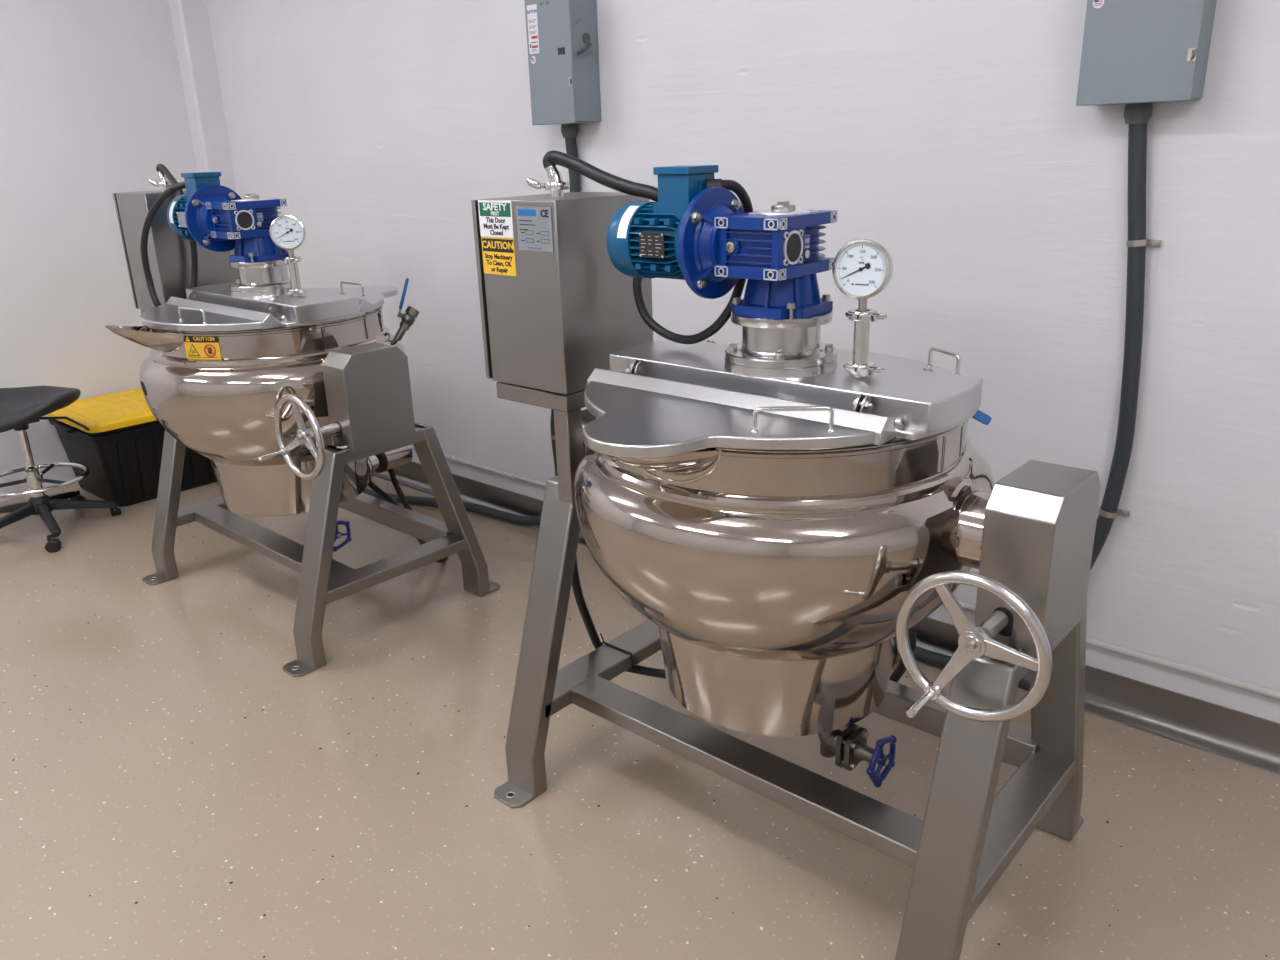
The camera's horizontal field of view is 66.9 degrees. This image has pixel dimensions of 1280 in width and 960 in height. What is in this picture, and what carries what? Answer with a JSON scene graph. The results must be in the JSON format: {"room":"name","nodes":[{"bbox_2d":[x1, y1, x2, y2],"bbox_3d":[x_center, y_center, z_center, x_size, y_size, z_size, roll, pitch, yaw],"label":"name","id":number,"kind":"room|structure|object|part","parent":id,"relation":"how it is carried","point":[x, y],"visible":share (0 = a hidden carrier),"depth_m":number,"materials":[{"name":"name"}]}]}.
{"room":"commercial kitchen","nodes":[
{"label":"commercial kitchen","id":0,"kind":"room"},
{"bbox_2d":[0,0,196,501],"bbox_3d":[-4.213,-0.966,3.493,0.150,3.000,5.570,15,25,39],"label":"wall","id":1,"kind":"structure","parent":0,"point":[92,98],"depth_m":4.88,"materials":[{"name":"paint"}]},
{"bbox_2d":[168,0,236,192],"bbox_3d":[-2.325,-1.668,5.349,0.168,3.000,0.195,15,25,39],"label":"column","id":2,"kind":"structure","parent":1,"relation":"attached to","point":[189,18],"depth_m":5.13,"materials":[{"name":"paint"}]},
{"bbox_2d":[0,476,1279,959],"bbox_3d":[-1.126,1.285,1.441,8.250,0.100,5.870,15,25,39],"label":"floor","id":3,"kind":"structure","parent":0,"point":[169,791],"depth_m":2.49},
{"bbox_2d":[0,386,120,552],"bbox_3d":[-2.762,-0.071,4.368,0.669,0.656,0.657,15,25,39],"label":"stool","id":4,"kind":"object","parent":3,"relation":"on","point":[20,407],"visible":1,"depth_m":4.37,"materials":[{"name":"grey"}]},
{"bbox_3d":[-2.921,0.126,4.506,0.275,0.081,0.050,3,20,13],"label":"leg","id":5,"kind":"part","parent":4,"relation":"part of","materials":[{"name":"black plastic"}]},
{"bbox_3d":[-2.845,0.183,4.333,0.050,0.081,0.275,10,22,30],"label":"leg","id":6,"kind":"part","parent":4,"relation":"part of","materials":[{"name":"black plastic"}]},
{"bbox_3d":[-2.776,-0.324,4.304,0.528,0.135,0.478,14,25,39],"label":"seat","id":7,"kind":"part","parent":4,"relation":"part of","materials":[{"name":"grey"}]},
{"bbox_3d":[-2.649,0.172,4.346,0.050,0.081,0.275,-17,24,-37],"label":"leg","id":8,"kind":"part","parent":4,"relation":"part of","materials":[{"name":"black plastic"}]},
{"bbox_3d":[-2.772,0.080,4.625,0.050,0.081,0.275,-3,19,-4],"label":"leg","id":9,"kind":"part","parent":4,"relation":"part of","materials":[{"name":"black plastic"}]},
{"bbox_3d":[-2.604,0.109,4.527,0.275,0.081,0.050,-9,20,-21],"label":"leg","id":10,"kind":"part","parent":4,"relation":"part of","materials":[{"name":"black plastic"}]},
{"bbox_2d":[46,388,216,506],"bbox_3d":[-2.523,-0.206,5.054,0.660,0.442,0.857,15,25,39],"label":"storage tote","id":11,"kind":"object","parent":3,"relation":"on","point":[122,448],"visible":0.44,"depth_m":4.75,"materials":[{"name":"black plastic"}]},
{"bbox_3d":[-2.795,-0.255,4.716,0.192,0.029,0.048,14,25,39],"label":"handle","id":12,"kind":"part","parent":11,"relation":"part of","materials":[{"name":"black plastic"}]},
{"bbox_3d":[-2.529,-0.397,4.988,0.660,0.036,0.805,14,25,39],"label":"lid","id":13,"kind":"part","parent":11,"relation":"part of","materials":[{"name":"yellow plastic"}]},
{"bbox_2d":[105,164,499,676],"bbox_3d":[-1.333,-0.349,3.609,1.489,1.582,1.159,15,25,40],"label":"kettle","id":14,"kind":"object","parent":3,"relation":"on","point":[294,395],"visible":1,"depth_m":3.28,"materials":[{"name":"silver metal"}]},
{"bbox_3d":[-1.905,-0.936,3.911,0.022,0.442,0.331,15,25,40],"label":"cabinet door","id":15,"kind":"part","parent":14,"relation":"part of","materials":[{"name":"silver metal"}]},
{"bbox_3d":[-1.956,0.399,3.910,0.103,0.011,0.074,15,25,40],"label":"foot plate","id":16,"kind":"part","parent":14,"relation":"part of","materials":[{"name":"silver metal"}]},
{"bbox_3d":[-1.865,-0.015,3.888,0.105,0.803,0.257,15,25,40],"label":"leg","id":17,"kind":"part","parent":14,"relation":"part of","materials":[{"name":"silver metal"}]},
{"bbox_3d":[-1.545,-0.931,3.444,0.182,0.192,0.192,15,25,40],"label":"motor","id":18,"kind":"part","parent":14,"relation":"part of","materials":[{"name":"blue metal"}]},
{"bbox_3d":[-1.449,-0.534,3.134,0.146,0.046,0.015,11,23,32],"label":"lid handle","id":19,"kind":"part","parent":14,"relation":"part of","materials":[{"name":"silver metal"}]},
{"bbox_2d":[105,306,404,465],"bbox_3d":[-1.347,-0.336,3.516,0.908,0.601,1.004,14,25,39],"label":"bowl","id":20,"kind":"object","parent":14,"relation":"on","point":[215,381],"depth_m":3.16,"materials":[{"name":"grey metal"}]},
{"bbox_3d":[-1.298,-0.897,3.304,0.010,0.026,0.021,15,25,40],"label":"type plate","id":21,"kind":"part","parent":14,"relation":"part of","materials":[{"name":"silver metal"}]},
{"bbox_3d":[-1.167,-0.082,3.090,0.029,0.030,0.104,15,25,40],"label":"crank handle","id":22,"kind":"part","parent":14,"relation":"part of","materials":[{"name":"silver metal"}]},
{"bbox_3d":[-1.126,0.620,3.195,0.103,0.011,0.074,15,25,40],"label":"foot plate","id":23,"kind":"part","parent":14,"relation":"part of","materials":[{"name":"silver metal"}]},
{"bbox_3d":[-1.044,0.256,3.178,0.105,0.705,0.227,15,25,40],"label":"leg","id":24,"kind":"part","parent":14,"relation":"part of","materials":[{"name":"silver metal"}]},
{"bbox_3d":[-1.078,-0.717,3.629,0.160,0.046,0.015,15,25,40],"label":"lid handle","id":25,"kind":"part","parent":14,"relation":"part of","materials":[{"name":"silver metal"}]},
{"bbox_3d":[-0.894,-0.688,3.660,0.061,0.147,0.023,-1,19,4],"label":"valve lever","id":26,"kind":"part","parent":14,"relation":"part of","materials":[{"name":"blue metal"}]},
{"bbox_3d":[-0.696,0.119,3.541,0.105,0.705,0.227,15,25,40],"label":"leg","id":27,"kind":"part","parent":14,"relation":"part of","materials":[{"name":"silver metal"}]},
{"bbox_3d":[-0.592,0.411,3.750,0.103,0.011,0.074,15,25,40],"label":"foot plate","id":28,"kind":"part","parent":14,"relation":"part of","materials":[{"name":"silver metal"}]},
{"bbox_2d":[471,150,1100,959],"bbox_3d":[0.252,0.081,2.208,1.486,1.598,1.026,13,24,36],"label":"kettle","id":29,"kind":"object","parent":3,"relation":"on","point":[781,507],"visible":1,"depth_m":1.94,"materials":[{"name":"silver metal"}]},
{"bbox_3d":[-0.286,-0.513,2.536,0.022,0.442,0.331,14,25,39],"label":"cabinet door","id":30,"kind":"part","parent":29,"relation":"part of","materials":[{"name":"silver metal"}]},
{"bbox_3d":[-0.331,0.822,2.534,0.103,0.011,0.074,14,25,39],"label":"foot plate","id":31,"kind":"part","parent":29,"relation":"part of","materials":[{"name":"silver metal"}]},
{"bbox_3d":[-0.244,-0.579,2.237,0.117,0.100,0.002,15,25,39],"label":"maker plate","id":32,"kind":"part","parent":29,"relation":"part of","materials":[{"name":"silver metal"}]},
{"bbox_3d":[-0.242,0.408,2.513,0.105,0.803,0.257,14,25,39],"label":"leg","id":33,"kind":"part","parent":29,"relation":"part of","materials":[{"name":"silver metal"}]},
{"bbox_3d":[0.080,-0.510,2.074,0.182,0.192,0.192,14,25,39],"label":"motor","id":34,"kind":"part","parent":29,"relation":"part of","materials":[{"name":"blue metal"}]},
{"bbox_2d":[574,421,994,661],"bbox_3d":[0.311,0.087,2.187,0.908,0.569,0.908,-6,20,-12],"label":"bowl","id":35,"kind":"object","parent":29,"relation":"on","point":[737,550],"depth_m":1.78,"materials":[{"name":"grey metal"}]},
{"bbox_3d":[0.276,-0.110,1.746,0.152,0.046,0.015,-1,19,4],"label":"lid handle","id":36,"kind":"part","parent":29,"relation":"part of","materials":[{"name":"silver metal"}]},
{"bbox_3d":[0.329,-0.476,1.936,0.010,0.026,0.021,14,25,39],"label":"type plate","id":37,"kind":"part","parent":29,"relation":"part of","materials":[{"name":"silver metal"}]},
{"bbox_3d":[0.501,0.387,1.709,0.029,0.030,0.104,14,25,39],"label":"crank handle","id":38,"kind":"part","parent":29,"relation":"part of","materials":[{"name":"silver metal"}]},
{"bbox_3d":[0.678,-0.268,2.164,0.015,0.046,0.113,-9,20,-19],"label":"lid handle","id":39,"kind":"part","parent":29,"relation":"part of","materials":[{"name":"silver metal"}]},
{"bbox_3d":[0.588,0.675,1.813,0.105,0.705,0.227,14,25,39],"label":"leg","id":40,"kind":"part","parent":29,"relation":"part of","materials":[{"name":"silver metal"}]},
{"bbox_3d":[0.761,-0.174,2.299,0.144,0.076,0.019,9,22,29],"label":"valve lever","id":41,"kind":"part","parent":29,"relation":"part of","materials":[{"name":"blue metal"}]},
{"bbox_3d":[0.932,0.537,2.180,0.105,0.705,0.227,14,25,39],"label":"leg","id":42,"kind":"part","parent":29,"relation":"part of","materials":[{"name":"silver metal"}]},
{"bbox_3d":[1.034,0.828,2.390,0.103,0.011,0.074,14,25,39],"label":"foot plate","id":43,"kind":"part","parent":29,"relation":"part of","materials":[{"name":"silver metal"}]},
{"bbox_2d":[206,0,1279,722],"bbox_3d":[0.714,-0.935,2.946,8.250,3.000,0.150,15,25,39],"label":"wall","id":44,"kind":"structure","parent":0,"point":[952,137],"depth_m":2.79,"materials":[{"name":"paint"}]},
{"bbox_2d":[362,124,580,525],"bbox_3d":[-0.888,-0.641,4.257,1.639,1.675,0.124,10,22,30],"label":"conduit","id":45,"kind":"object","parent":44,"relation":"attached to","point":[569,131],"visible":0.31,"depth_m":4.30,"materials":[{"name":"grey"}]},
{"bbox_2d":[525,0,600,124],"bbox_3d":[-0.269,-1.487,3.447,0.239,0.418,0.152,15,25,39],"label":"box","id":46,"kind":"object","parent":44,"relation":"attached to","point":[564,77],"visible":1,"depth_m":3.40,"materials":[{"name":"grey metal"}]},
{"bbox_3d":[-0.273,-1.487,3.359,0.032,0.022,0.001,14,25,39],"label":"rating plate","id":47,"kind":"part","parent":46,"relation":"part of","materials":[{"name":"black"}]},
{"bbox_3d":[-0.188,-1.530,3.357,0.019,0.120,0.110,14,25,39],"label":"switch handle","id":48,"kind":"part","parent":46,"relation":"part of","materials":[{"name":"grey metal"}]},
{"bbox_2d":[373,461,1279,775],"bbox_3d":[0.737,0.462,3.307,7.830,0.122,0.052,15,25,39],"label":"baseboard","id":49,"kind":"structure","parent":44,"relation":"attached to","point":[1250,740],"depth_m":2.75,"materials":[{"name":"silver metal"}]},
{"bbox_2d":[410,445,1279,699],"bbox_3d":[0.741,0.322,3.269,7.830,0.028,0.028,15,25,39],"label":"pipe","id":50,"kind":"object","parent":44,"relation":"attached to","point":[1205,674],"visible":0.38,"depth_m":2.70,"materials":[{"name":"grey"}]},
{"bbox_2d":[913,103,1160,667],"bbox_3d":[0.915,-0.184,2.802,0.940,1.654,0.243,5,20,19],"label":"conduit","id":51,"kind":"object","parent":44,"relation":"attached to","point":[1137,115],"visible":0.64,"depth_m":2.48,"materials":[{"name":"grey"}]},
{"bbox_2d":[1076,0,1216,105],"bbox_3d":[1.187,-1.135,2.227,0.269,0.505,0.132,15,25,39],"label":"box","id":52,"kind":"object","parent":44,"relation":"attached to","point":[1134,51],"visible":1,"depth_m":2.23,"materials":[{"name":"grey metal"}]}
]}

